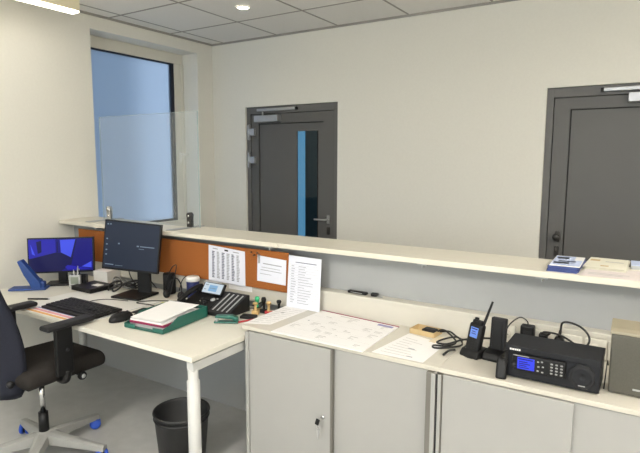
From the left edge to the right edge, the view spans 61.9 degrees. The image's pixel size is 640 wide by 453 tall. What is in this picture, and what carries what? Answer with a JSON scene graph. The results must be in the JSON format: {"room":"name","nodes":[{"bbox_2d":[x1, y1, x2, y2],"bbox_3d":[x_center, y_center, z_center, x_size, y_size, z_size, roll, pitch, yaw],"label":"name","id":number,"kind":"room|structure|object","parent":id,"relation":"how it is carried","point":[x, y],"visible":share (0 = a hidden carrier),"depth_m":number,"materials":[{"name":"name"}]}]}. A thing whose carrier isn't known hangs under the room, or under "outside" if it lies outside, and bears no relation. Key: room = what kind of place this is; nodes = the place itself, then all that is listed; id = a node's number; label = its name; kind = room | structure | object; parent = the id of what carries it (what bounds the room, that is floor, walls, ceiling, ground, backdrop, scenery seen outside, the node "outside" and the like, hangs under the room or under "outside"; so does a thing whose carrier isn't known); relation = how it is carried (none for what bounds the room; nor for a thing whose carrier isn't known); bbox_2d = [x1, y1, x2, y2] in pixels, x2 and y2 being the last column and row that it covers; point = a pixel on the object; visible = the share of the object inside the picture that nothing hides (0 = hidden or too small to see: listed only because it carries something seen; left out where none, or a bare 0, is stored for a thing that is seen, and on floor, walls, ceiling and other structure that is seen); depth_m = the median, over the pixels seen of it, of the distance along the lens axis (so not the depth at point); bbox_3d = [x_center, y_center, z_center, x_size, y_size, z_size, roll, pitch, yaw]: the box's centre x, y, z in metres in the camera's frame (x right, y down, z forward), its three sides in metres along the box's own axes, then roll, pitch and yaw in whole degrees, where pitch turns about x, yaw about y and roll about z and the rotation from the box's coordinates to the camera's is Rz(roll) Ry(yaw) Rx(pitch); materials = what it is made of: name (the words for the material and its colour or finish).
{"room":"reception office","nodes":[
{"label":"reception office","id":0,"kind":"room"},
{"bbox_2d":[0,0,215,347],"bbox_3d":[-3.030,-0.112,2.631,0.270,2.707,6.880,5,8,32],"label":"wall","id":1,"kind":"structure","parent":0,"point":[48,171],"depth_m":3.98,"materials":[{"name":"paint"}]},
{"bbox_2d":[90,35,188,224],"bbox_3d":[-1.657,-0.793,4.851,0.118,1.662,1.156,5,8,32],"label":"window","id":2,"kind":"structure","parent":1,"relation":"in","point":[143,173],"depth_m":4.90,"materials":[{"name":"glass"}]},
{"bbox_2d":[0,364,246,452],"bbox_3d":[-0.247,1.508,1.052,6.870,0.100,7.280,5,8,32],"label":"floor","id":3,"kind":"structure","parent":0,"point":[125,402],"depth_m":3.35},
{"bbox_2d":[0,291,108,452],"bbox_3d":[-1.490,0.719,2.839,0.715,1.016,0.680,5,9,34],"label":"office chair","id":4,"kind":"object","parent":3,"relation":"on","point":[22,369],"visible":1,"depth_m":2.75,"materials":[{"name":"black fabric"}]},
{"bbox_2d":[0,275,272,452],"bbox_3d":[-1.177,0.822,3.220,1.953,0.720,0.784,5,8,32],"label":"office desk","id":5,"kind":"object","parent":3,"relation":"on","point":[201,343],"visible":0.29,"depth_m":2.61,"materials":[{"name":"white laminate"}]},
{"bbox_2d":[8,259,49,290],"bbox_3d":[-1.929,0.316,3.531,0.230,0.202,0.100,-1,7,-11],"label":"stand","id":6,"kind":"object","parent":5,"relation":"on","point":[36,283],"visible":1,"depth_m":3.50,"materials":[{"name":"blue plastic"}]},
{"bbox_2d":[27,237,94,285],"bbox_3d":[-1.784,0.238,3.680,0.427,0.322,0.140,-1,7,-13],"label":"monitor","id":7,"kind":"object","parent":5,"relation":"on","point":[60,255],"visible":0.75,"depth_m":3.68,"materials":[{"name":"black plastic"}]},
{"bbox_2d":[69,275,81,288],"bbox_3d":[-1.638,0.369,3.571,0.076,0.090,0.026,0,7,-2],"label":"pen holder","id":8,"kind":"object","parent":5,"relation":"on","point":[73,279],"visible":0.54,"depth_m":3.56,"materials":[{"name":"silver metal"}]},
{"bbox_2d":[71,274,87,282],"bbox_3d":[-1.628,0.366,3.608,0.104,0.086,0.040,0,7,-2],"label":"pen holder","id":9,"kind":"object","parent":5,"relation":"on","point":[84,277],"visible":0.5,"depth_m":3.59,"materials":[{"name":"black plastic"}]},
{"bbox_2d":[71,280,113,293],"bbox_3d":[-1.510,0.401,3.542,0.210,0.030,0.180,5,8,32],"label":"storage box","id":10,"kind":"object","parent":5,"relation":"on","point":[90,287],"visible":0.94,"depth_m":3.50,"materials":[{"name":"black plastic"}]},
{"bbox_2d":[30,290,160,323],"bbox_3d":[-1.384,0.461,3.198,0.666,0.002,0.525,5,8,32],"label":"desk mat","id":11,"kind":"object","parent":5,"relation":"on","point":[129,305],"visible":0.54,"depth_m":3.26,"materials":[{"name":"white paper"}]},
{"bbox_2d":[28,298,48,299],"bbox_3d":[-1.725,0.445,3.276,0.137,0.010,0.011,0,7,1],"label":"ballpoint pen","id":12,"kind":"object","parent":11,"relation":"on","point":[28,298],"visible":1,"depth_m":3.27,"materials":[{"name":"black plastic"}]},
{"bbox_2d":[23,304,74,319],"bbox_3d":[-1.482,0.482,3.009,0.425,0.001,0.150,5,8,32],"label":"printed sheet","id":13,"kind":"object","parent":11,"relation":"on","point":[37,309],"visible":0.62,"depth_m":2.98,"materials":[{"name":"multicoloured paper"}]},
{"bbox_2d":[41,297,121,318],"bbox_3d":[-1.366,0.465,3.054,0.462,0.026,0.205,5,8,32],"label":"keyboard","id":14,"kind":"object","parent":11,"relation":"on","point":[72,306],"visible":0.99,"depth_m":3.02,"materials":[{"name":"black plastic"}]},
{"bbox_2d":[108,280,136,291],"bbox_3d":[-1.310,0.393,3.488,0.199,0.061,0.104,2,7,14],"label":"cable","id":15,"kind":"object","parent":11,"relation":"on","point":[121,284],"visible":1,"depth_m":3.49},
{"bbox_2d":[93,268,119,282],"bbox_3d":[-1.495,0.346,3.747,0.116,0.092,0.136,2,7,18],"label":"carton","id":16,"kind":"object","parent":5,"relation":"on","point":[102,275],"visible":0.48,"depth_m":3.69,"materials":[{"name":"white cardboard"}]},
{"bbox_2d":[109,310,132,322],"bbox_3d":[-1.069,0.482,2.869,0.084,0.043,0.148,4,8,29],"label":"mouse","id":17,"kind":"object","parent":5,"relation":"on","point":[122,316],"visible":0.97,"depth_m":2.83,"materials":[{"name":"black plastic"}]},
{"bbox_2d":[112,276,129,288],"bbox_3d":[-1.338,0.377,3.596,0.236,0.057,0.124,5,8,32],"label":"cable","id":18,"kind":"object","parent":5,"relation":"on","point":[114,279],"visible":0.52,"depth_m":3.60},
{"bbox_2d":[124,280,137,288],"bbox_3d":[-1.221,0.387,3.545,0.136,0.063,0.098,5,8,32],"label":"cable","id":19,"kind":"object","parent":5,"relation":"on","point":[136,283],"visible":0.31,"depth_m":3.55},
{"bbox_2d":[102,219,162,300],"bbox_3d":[-1.181,0.197,3.345,0.370,0.484,0.200,3,8,21],"label":"monitor","id":20,"kind":"object","parent":5,"relation":"on","point":[128,245],"visible":1,"depth_m":3.33,"materials":[{"name":"black plastic"}]},
{"bbox_2d":[134,300,167,314],"bbox_3d":[-1.006,0.461,3.139,0.220,0.010,0.363,5,8,32],"label":"cable","id":21,"kind":"object","parent":5,"relation":"on","point":[147,300],"visible":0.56,"depth_m":3.21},
{"bbox_2d":[124,300,207,333],"bbox_3d":[-0.810,0.477,2.832,0.262,0.062,0.345,4,8,26],"label":"tray","id":22,"kind":"object","parent":5,"relation":"on","point":[202,312],"visible":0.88,"depth_m":2.75,"materials":[{"name":"green plastic"}]},
{"bbox_2d":[130,322,165,329],"bbox_3d":[-0.809,0.491,2.836,0.225,0.016,0.306,4,8,26],"label":"cardboard folder","id":23,"kind":"object","parent":22,"relation":"in","point":[136,324],"visible":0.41,"depth_m":2.70,"materials":[{"name":"white cardboard"}]},
{"bbox_2d":[129,320,171,327],"bbox_3d":[-0.811,0.476,2.832,0.228,0.010,0.306,4,8,26],"label":"folder","id":24,"kind":"object","parent":23,"relation":"on","point":[132,321],"visible":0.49,"depth_m":2.69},
{"bbox_2d":[130,308,198,325],"bbox_3d":[-0.811,0.466,2.835,0.218,0.009,0.305,4,8,27],"label":"paper stack","id":25,"kind":"object","parent":24,"relation":"on","point":[172,319],"visible":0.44,"depth_m":2.72,"materials":[{"name":"white paper"}]},
{"bbox_2d":[131,301,197,321],"bbox_3d":[-0.820,0.448,2.837,0.206,0.016,0.300,4,8,25],"label":"loose sheet","id":26,"kind":"object","parent":25,"relation":"on","point":[167,310],"visible":1,"depth_m":2.83,"materials":[{"name":"white paper"}]},
{"bbox_2d":[163,272,175,294],"bbox_3d":[-0.968,0.364,3.428,0.075,0.140,0.054,4,8,26],"label":"speaker","id":27,"kind":"object","parent":5,"relation":"on","point":[165,274],"visible":0.79,"depth_m":3.41,"materials":[{"name":"black plastic"}]},
{"bbox_2d":[163,275,168,282],"bbox_3d":[-0.980,0.337,3.402,0.045,0.050,0.004,4,8,26],"label":"grille","id":28,"kind":"object","parent":27,"relation":"attached to","point":[164,276],"depth_m":3.40,"materials":[{"name":"black plastic"}]},
{"bbox_2d":[165,264,176,293],"bbox_3d":[-0.944,0.340,3.383,0.080,0.190,0.038,-3,8,-24],"label":"cable","id":29,"kind":"object","parent":5,"relation":"on","point":[175,264],"visible":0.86,"depth_m":3.38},
{"bbox_2d":[163,278,183,297],"bbox_3d":[-0.901,0.385,3.299,0.146,0.128,0.060,4,8,26],"label":"headset","id":30,"kind":"object","parent":5,"relation":"on","point":[166,293],"visible":0.82,"depth_m":3.31,"materials":[{"name":"black plastic"}]},
{"bbox_2d":[163,290,169,297],"bbox_3d":[-0.954,0.419,3.326,0.031,0.053,0.052,4,8,26],"label":"cushion","id":31,"kind":"object","parent":30,"relation":"on","point":[166,293],"depth_m":3.31,"materials":[{"name":"black plastic"}]},
{"bbox_2d":[186,275,199,298],"bbox_3d":[-0.790,0.378,3.318,0.084,0.140,0.084,5,8,32],"label":"cup","id":32,"kind":"object","parent":5,"relation":"on","point":[191,280],"visible":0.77,"depth_m":3.28,"materials":[{"name":"white plastic"}]},
{"bbox_2d":[186,281,198,298],"bbox_3d":[-0.790,0.392,3.320,0.078,0.112,0.078,5,8,32],"label":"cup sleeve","id":33,"kind":"object","parent":32,"relation":"on","point":[189,284],"depth_m":3.28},
{"bbox_2d":[177,281,249,315],"bbox_3d":[-0.615,0.410,3.057,0.387,0.136,0.217,5,8,32],"label":"desk phone","id":34,"kind":"object","parent":5,"relation":"on","point":[212,295],"visible":0.77,"depth_m":3.06,"materials":[{"name":"black plastic"}]},
{"bbox_2d":[214,314,238,323],"bbox_3d":[-0.495,0.487,2.822,0.130,0.045,0.034,1,7,4],"label":"stapler","id":35,"kind":"object","parent":5,"relation":"on","point":[234,319],"visible":1,"depth_m":2.81,"materials":[{"name":"green plastic"}]},
{"bbox_2d":[240,313,257,318],"bbox_3d":[-0.390,0.492,2.915,0.085,0.016,0.055,2,7,15],"label":"pad","id":36,"kind":"object","parent":5,"relation":"on","point":[243,316],"visible":0.91,"depth_m":2.90,"materials":[{"name":"black plastic"}]},
{"bbox_2d":[251,302,258,314],"bbox_3d":[-0.361,0.456,2.976,0.040,0.071,0.030,1,7,9],"label":"stamp","id":37,"kind":"object","parent":5,"relation":"on","point":[255,311],"visible":0.96,"depth_m":2.97,"materials":[{"name":"brown wood"}]},
{"bbox_2d":[253,296,260,311],"bbox_3d":[-0.357,0.440,3.031,0.040,0.089,0.030,5,8,32],"label":"stamp","id":38,"kind":"object","parent":5,"relation":"on","point":[256,298],"visible":0.63,"depth_m":3.02,"materials":[{"name":"green plastic"}]},
{"bbox_2d":[260,297,266,313],"bbox_3d":[-0.317,0.442,3.006,0.040,0.091,0.030,5,8,32],"label":"stamp","id":39,"kind":"object","parent":5,"relation":"on","point":[263,299],"visible":0.91,"depth_m":3.00,"materials":[{"name":"black plastic"}]},
{"bbox_2d":[265,301,271,313],"bbox_3d":[-0.285,0.454,2.969,0.040,0.077,0.030,3,8,21],"label":"stamp","id":40,"kind":"object","parent":5,"relation":"on","point":[268,303],"visible":0.84,"depth_m":2.96,"materials":[{"name":"beige wood"}]},
{"bbox_2d":[152,397,209,452],"bbox_3d":[-0.714,1.091,2.769,0.290,0.302,0.290,5,8,32],"label":"waste bin","id":41,"kind":"object","parent":3,"relation":"on","point":[170,417],"visible":0.78,"depth_m":2.69,"materials":[{"name":"plastic"}]},
{"bbox_2d":[59,216,639,410],"bbox_3d":[0.337,0.673,2.841,5.298,1.121,0.314,5,8,32],"label":"reception counter","id":42,"kind":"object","parent":3,"relation":"on","point":[517,286],"depth_m":2.67,"materials":[{"name":"white laminate"}]},
{"bbox_2d":[85,111,203,230],"bbox_3d":[-1.249,-0.399,3.749,1.021,0.771,0.300,5,8,32],"label":"screen","id":43,"kind":"object","parent":42,"relation":"on","point":[109,210],"visible":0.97,"depth_m":3.60,"materials":[{"name":"glass"}]},
{"bbox_2d":[78,228,288,292],"bbox_3d":[-0.993,0.195,3.490,1.930,0.228,0.019,5,8,32],"label":"board","id":44,"kind":"object","parent":42,"relation":"attached to","point":[190,258],"visible":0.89,"depth_m":3.36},
{"bbox_2d":[209,245,244,286],"bbox_3d":[-0.565,0.233,3.219,0.295,0.227,0.001,5,8,32],"label":"sheet","id":45,"kind":"object","parent":44,"relation":"attached to","point":[226,265],"visible":1,"depth_m":3.22,"materials":[{"name":"paper"}]},
{"bbox_2d":[287,255,321,311],"bbox_3d":[-0.088,0.309,2.913,0.222,0.285,0.034,5,8,32],"label":"sheet","id":46,"kind":"object","parent":42,"relation":"attached to","point":[304,273],"visible":1,"depth_m":2.91,"materials":[{"name":"paper"}]},
{"bbox_2d":[95,261,611,362],"bbox_3d":[0.284,0.428,2.755,5.230,0.131,0.084,5,8,32],"label":"duct","id":47,"kind":"object","parent":42,"relation":"attached to","point":[408,313],"visible":0.3,"depth_m":2.62,"materials":[{"name":"plastic"}]},
{"bbox_2d":[348,289,367,294],"bbox_3d":[0.199,0.347,2.810,0.115,0.015,0.031,5,9,35],"label":"glasses case","id":48,"kind":"object","parent":47,"relation":"on","point":[349,290],"visible":1,"depth_m":2.80,"materials":[{"name":"black plastic"}]},
{"bbox_2d":[371,292,382,297],"bbox_3d":[0.296,0.352,2.748,0.072,0.018,0.037,5,8,32],"label":"bunch","id":49,"kind":"object","parent":47,"relation":"on","point":[373,294],"visible":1,"depth_m":2.74,"materials":[{"name":"black metal"}]},
{"bbox_2d":[506,325,515,341],"bbox_3d":[0.829,0.475,2.375,0.080,0.080,0.010,5,8,32],"label":"outlet","id":50,"kind":"object","parent":47,"relation":"attached to","point":[511,330],"depth_m":2.36,"materials":[{"name":"plastic"}]},
{"bbox_2d":[520,323,534,335],"bbox_3d":[0.893,0.467,2.298,0.056,0.088,0.042,5,8,32],"label":"plug adapter","id":51,"kind":"object","parent":47,"relation":"attached to","point":[526,329],"visible":0.5,"depth_m":2.28,"materials":[{"name":"black plastic"}]},
{"bbox_2d":[535,329,539,336],"bbox_3d":[0.914,0.482,2.322,0.080,0.080,0.010,5,8,32],"label":"outlet","id":52,"kind":"object","parent":47,"relation":"attached to","point":[537,331],"depth_m":2.30,"materials":[{"name":"plastic"}]},
{"bbox_2d":[539,332,549,337],"bbox_3d":[0.952,0.459,2.256,0.050,0.042,0.052,5,8,32],"label":"plug","id":53,"kind":"object","parent":47,"relation":"attached to","point":[544,335],"visible":0.69,"depth_m":2.25,"materials":[{"name":"black plastic"}]},
{"bbox_2d":[554,330,564,340],"bbox_3d":[1.003,0.463,2.236,0.038,0.065,0.034,5,8,32],"label":"plug","id":54,"kind":"object","parent":47,"relation":"attached to","point":[557,337],"visible":0.46,"depth_m":2.22,"materials":[{"name":"black plastic"}]},
{"bbox_2d":[541,321,590,344],"bbox_3d":[1.007,0.433,2.187,0.051,0.082,0.192,-6,10,-42],"label":"lead","id":55,"kind":"object","parent":47,"relation":"attached to","point":[563,322],"visible":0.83,"depth_m":2.18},
{"bbox_2d":[561,333,582,343],"bbox_3d":[1.053,0.493,2.235,0.080,0.080,0.010,5,8,32],"label":"outlet","id":56,"kind":"object","parent":47,"relation":"attached to","point":[575,337],"depth_m":2.22,"materials":[{"name":"plastic"}]},
{"bbox_2d":[585,337,606,359],"bbox_3d":[1.130,0.500,2.186,0.080,0.080,0.010,5,8,32],"label":"outlet","id":57,"kind":"object","parent":47,"relation":"attached to","point":[595,341],"depth_m":2.17,"materials":[{"name":"plastic"}]},
{"bbox_2d":[607,341,610,360],"bbox_3d":[1.201,0.506,2.142,0.080,0.080,0.010,5,8,32],"label":"outlet","id":58,"kind":"object","parent":47,"relation":"attached to","point":[608,342],"depth_m":2.16,"materials":[{"name":"plastic"}]},
{"bbox_2d":[546,269,576,273],"bbox_3d":[1.064,0.175,2.308,0.116,0.003,0.250,5,8,32],"label":"leaflet","id":59,"kind":"object","parent":42,"relation":"on","point":[547,269],"visible":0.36,"depth_m":2.20,"materials":[{"name":"blue paper"}]},
{"bbox_2d":[548,267,581,272],"bbox_3d":[1.066,0.171,2.307,0.116,0.003,0.250,4,8,31],"label":"leaflet","id":60,"kind":"object","parent":59,"relation":"on","point":[581,267],"visible":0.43,"depth_m":2.20,"materials":[{"name":"blue paper"}]},
{"bbox_2d":[547,268,577,271],"bbox_3d":[1.066,0.167,2.309,0.116,0.003,0.250,5,8,32],"label":"leaflet","id":61,"kind":"object","parent":60,"relation":"on","point":[547,268],"visible":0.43,"depth_m":2.21,"materials":[{"name":"blue paper"}]},
{"bbox_2d":[548,261,585,270],"bbox_3d":[1.072,0.164,2.309,0.116,0.003,0.250,5,8,32],"label":"leaflet","id":62,"kind":"object","parent":61,"relation":"on","point":[585,261],"visible":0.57,"depth_m":2.21,"materials":[{"name":"blue paper"}]},
{"bbox_2d":[549,261,584,269],"bbox_3d":[1.067,0.161,2.305,0.116,0.003,0.250,5,8,32],"label":"leaflet","id":63,"kind":"object","parent":62,"relation":"on","point":[584,261],"visible":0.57,"depth_m":2.20,"materials":[{"name":"blue paper"}]},
{"bbox_3d":[1.067,0.157,2.306,0.116,0.003,0.250,5,8,32],"label":"leaflet","id":64,"kind":"object","parent":63,"relation":"on","visible":0},
{"bbox_2d":[548,260,578,268],"bbox_3d":[1.066,0.153,2.304,0.116,0.003,0.250,4,8,31],"label":"leaflet","id":65,"kind":"object","parent":64,"relation":"on","point":[552,260],"visible":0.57,"depth_m":2.20,"materials":[{"name":"white paper"}]},
{"bbox_2d":[549,255,584,267],"bbox_3d":[1.069,0.150,2.303,0.116,0.003,0.250,4,8,30],"label":"leaflet","id":66,"kind":"object","parent":65,"relation":"on","point":[567,261],"visible":1,"depth_m":2.29,"materials":[{"name":"white paper"}]},
{"bbox_2d":[584,267,625,272],"bbox_3d":[1.260,0.170,2.340,0.156,0.003,0.260,5,8,33],"label":"flyer","id":67,"kind":"object","parent":42,"relation":"on","point":[584,267],"visible":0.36,"depth_m":2.23,"materials":[{"name":"beige paper"}]},
{"bbox_2d":[586,261,629,271],"bbox_3d":[1.269,0.166,2.346,0.156,0.003,0.260,5,8,32],"label":"flyer","id":68,"kind":"object","parent":67,"relation":"on","point":[627,267],"visible":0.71,"depth_m":2.25,"materials":[{"name":"beige paper"}]},
{"bbox_2d":[582,257,629,270],"bbox_3d":[1.259,0.162,2.344,0.156,0.003,0.260,5,9,34],"label":"flyer","id":69,"kind":"object","parent":68,"relation":"on","point":[594,262],"visible":1,"depth_m":2.33,"materials":[{"name":"beige paper"}]},
{"bbox_2d":[580,269,639,280],"bbox_3d":[1.199,0.191,2.187,0.215,0.001,0.218,5,8,32],"label":"sheet","id":70,"kind":"object","parent":42,"relation":"on","point":[630,275],"visible":0.84,"depth_m":2.16,"materials":[{"name":"paper"}]},
{"bbox_2d":[631,260,639,269],"bbox_3d":[1.375,0.168,2.309,0.050,0.019,0.120,4,8,29],"label":"box","id":71,"kind":"object","parent":42,"relation":"on","point":[635,265],"visible":1,"depth_m":2.27,"materials":[{"name":"white paper"}]},
{"bbox_2d":[242,310,466,452],"bbox_3d":[0.147,0.882,2.594,1.009,0.765,0.442,5,8,32],"label":"sideboard","id":72,"kind":"object","parent":3,"relation":"on","point":[367,401],"visible":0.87,"depth_m":2.40,"materials":[{"name":"white laminate"}]},
{"bbox_2d":[245,306,306,324],"bbox_3d":[-0.223,0.469,2.798,0.152,0.001,0.383,5,8,32],"label":"sheet","id":73,"kind":"object","parent":72,"relation":"on","point":[285,312],"visible":1,"depth_m":2.80,"materials":[{"name":"white paper"}]},
{"bbox_2d":[315,418,320,438],"bbox_3d":[-0.006,0.911,2.416,0.027,0.095,0.028,5,8,32],"label":"key","id":74,"kind":"object","parent":72,"relation":"attached to","point":[317,421],"visible":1,"depth_m":2.40,"materials":[{"name":"metal"}]},
{"bbox_2d":[271,310,398,351],"bbox_3d":[0.090,0.494,2.587,0.494,0.006,0.444,5,8,32],"label":"pad","id":75,"kind":"object","parent":72,"relation":"on","point":[324,327],"visible":1,"depth_m":2.55,"materials":[{"name":"white paper"}]},
{"bbox_2d":[372,333,439,362],"bbox_3d":[0.404,0.526,2.348,0.234,0.001,0.319,5,8,32],"label":"sheet","id":76,"kind":"object","parent":72,"relation":"on","point":[412,347],"visible":0.97,"depth_m":2.32,"materials":[{"name":"white paper"}]},
{"bbox_2d":[432,329,466,348],"bbox_3d":[0.548,0.503,2.372,0.160,0.044,0.192,-5,9,-37],"label":"cable","id":77,"kind":"object","parent":76,"relation":"on","point":[450,344],"visible":0.95,"depth_m":2.34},
{"bbox_2d":[410,324,443,342],"bbox_3d":[0.496,0.497,2.492,0.160,0.024,0.140,6,9,39],"label":"cardboard tray","id":78,"kind":"object","parent":72,"relation":"on","point":[417,329],"visible":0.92,"depth_m":2.49,"materials":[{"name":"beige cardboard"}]},
{"bbox_2d":[422,327,437,332],"bbox_3d":[0.515,0.490,2.510,0.073,0.026,0.040,6,9,39],"label":"power adapter","id":79,"kind":"object","parent":78,"relation":"in","point":[427,329],"visible":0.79,"depth_m":2.49,"materials":[{"name":"black plastic"}]},
{"bbox_2d":[442,349,455,355],"bbox_3d":[0.543,0.530,2.254,0.070,0.020,0.017,-4,8,-31],"label":"cable","id":80,"kind":"object","parent":72,"relation":"on","point":[449,350],"visible":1,"depth_m":2.25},
{"bbox_2d":[440,330,506,342],"bbox_3d":[0.666,0.492,2.371,0.328,0.042,0.052,7,10,43],"label":"cable","id":81,"kind":"object","parent":72,"relation":"on","point":[451,332],"visible":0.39,"depth_m":2.42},
{"bbox_2d":[434,340,639,452],"bbox_3d":[1.020,0.953,2.043,1.059,0.765,0.444,5,8,32],"label":"sideboard","id":82,"kind":"object","parent":3,"relation":"on","point":[476,411],"visible":0.85,"depth_m":1.95,"materials":[{"name":"grey laminate"}]},
{"bbox_2d":[460,345,486,359],"bbox_3d":[0.648,0.522,2.240,0.094,0.040,0.094,-5,9,-37],"label":"cradle","id":83,"kind":"object","parent":82,"relation":"on","point":[465,352],"visible":0.73,"depth_m":2.21,"materials":[{"name":"black plastic"}]},
{"bbox_2d":[465,301,493,351],"bbox_3d":[0.662,0.417,2.226,0.094,0.222,0.067,-3,8,-21],"label":"radio","id":84,"kind":"object","parent":83,"relation":"on","point":[477,328],"visible":0.98,"depth_m":2.21,"materials":[{"name":"black plastic"}]},
{"bbox_2d":[482,316,507,362],"bbox_3d":[0.724,0.463,2.195,0.076,0.167,0.093,6,9,39],"label":"cradle","id":85,"kind":"object","parent":82,"relation":"on","point":[499,326],"visible":0.88,"depth_m":2.19,"materials":[{"name":"black plastic"}]},
{"bbox_2d":[495,357,507,379],"bbox_3d":[0.686,0.535,2.014,0.040,0.078,0.052,4,8,26],"label":"microphone","id":86,"kind":"object","parent":82,"relation":"on","point":[501,366],"visible":0.98,"depth_m":2.00,"materials":[{"name":"black plastic"}]},
{"bbox_2d":[508,317,528,326],"bbox_3d":[0.829,0.460,2.301,0.136,0.138,0.032,-1,7,-11],"label":"lead","id":87,"kind":"object","parent":82,"relation":"on","point":[518,317],"visible":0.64,"depth_m":2.31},
{"bbox_2d":[505,333,605,393],"bbox_3d":[0.871,0.510,1.989,0.323,0.126,0.190,5,8,32],"label":"radio","id":88,"kind":"object","parent":82,"relation":"on","point":[572,365],"visible":1,"depth_m":1.94,"materials":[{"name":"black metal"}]},
{"bbox_2d":[504,349,508,362],"bbox_3d":[0.699,0.488,2.005,0.015,0.058,0.018,5,8,32],"label":"coiled cord","id":89,"kind":"object","parent":88,"relation":"attached to","point":[505,349],"visible":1,"depth_m":2.00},
{"bbox_2d":[571,368,591,385],"bbox_3d":[0.918,0.529,1.872,0.068,0.068,0.003,5,8,32],"label":"speaker grille","id":90,"kind":"object","parent":88,"relation":"attached to","point":[579,376],"depth_m":1.87,"materials":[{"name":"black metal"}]},
{"bbox_2d":[608,318,639,397],"bbox_3d":[1.162,0.468,1.826,0.302,0.252,0.079,5,8,32],"label":"loudspeaker","id":91,"kind":"object","parent":82,"relation":"on","point":[624,364],"visible":1,"depth_m":1.85,"materials":[{"name":"grey plastic"}]},
{"bbox_2d":[603,360,608,388],"bbox_3d":[1.060,0.540,1.977,0.006,0.066,0.173,5,8,32],"label":"lead","id":92,"kind":"object","parent":91,"relation":"attached to","point":[607,363],"visible":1,"depth_m":1.95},
{"bbox_2d":[79,0,497,43],"bbox_3d":[-0.238,-1.277,0.706,6.870,0.102,7.280,5,8,32],"label":"ceiling","id":93,"kind":"structure","parent":0,"point":[207,21],"depth_m":4.13,"materials":[{"name":"tile"}]},
{"bbox_2d":[17,0,79,13],"bbox_3d":[-2.100,-1.451,3.006,0.082,0.135,1.578,5,8,32],"label":"ceiling lamp","id":94,"kind":"object","parent":93,"relation":"attached to","point":[67,6],"visible":1,"depth_m":3.55,"materials":[{"name":"white plastic"}]},
{"bbox_2d":[236,5,249,9],"bbox_3d":[-0.573,-1.629,3.972,0.110,0.007,0.110,5,8,32],"label":"recessed light","id":95,"kind":"object","parent":93,"relation":"in","point":[241,7],"visible":1,"depth_m":3.97,"materials":[{"name":"white plastic"}]},
{"bbox_2d":[305,131,316,236],"bbox_3d":[0.653,-0.405,5.521,3.360,2.800,1.570,5,8,32],"label":"wall","id":96,"kind":"structure","parent":0,"point":[310,136],"depth_m":6.81,"materials":[{"name":"paint"}]},
{"bbox_2d":[298,131,304,235],"bbox_3d":[-0.243,-0.534,6.943,0.178,2.100,0.020,5,8,32],"label":"window","id":97,"kind":"structure","parent":96,"relation":"in","point":[301,134],"depth_m":6.93,"materials":[{"name":"blue glass"}]},
{"bbox_2d":[212,0,639,257],"bbox_3d":[1.653,-0.247,3.846,6.870,2.707,0.200,5,8,32],"label":"wall","id":98,"kind":"structure","parent":0,"point":[442,115],"depth_m":4.14,"materials":[{"name":"paint"}]},
{"bbox_2d":[247,102,337,238],"bbox_3d":[-0.267,-0.082,5.019,1.032,2.078,0.149,5,8,32],"label":"door","id":99,"kind":"structure","parent":98,"relation":"in","point":[272,131],"depth_m":4.99,"materials":[{"name":"grey metal"}]},
{"bbox_2d":[79,0,517,45],"bbox_3d":[0.595,-1.371,1.952,6.400,0.016,3.880,5,8,32],"label":"trim","id":100,"kind":"structure","parent":98,"relation":"attached to","point":[498,1],"depth_m":4.40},
{"bbox_2d":[539,83,639,266],"bbox_3d":[2.027,0.104,3.578,1.035,2.078,0.145,5,8,32],"label":"door","id":101,"kind":"structure","parent":98,"relation":"in","point":[590,206],"depth_m":3.63,"materials":[{"name":"grey metal"}]},
{"bbox_3d":[-0.352,0.184,3.068,0.020,0.054,0.008,5,8,32],"label":"clip","id":102,"kind":"object","parent":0,"visible":0},
{"bbox_2d":[257,256,285,285],"bbox_3d":[-0.277,0.249,3.036,0.210,0.154,0.001,5,8,32],"label":"sheet","id":103,"kind":"object","parent":102,"relation":"hanging from","point":[270,270],"visible":1,"depth_m":3.03,"materials":[{"name":"paper"}]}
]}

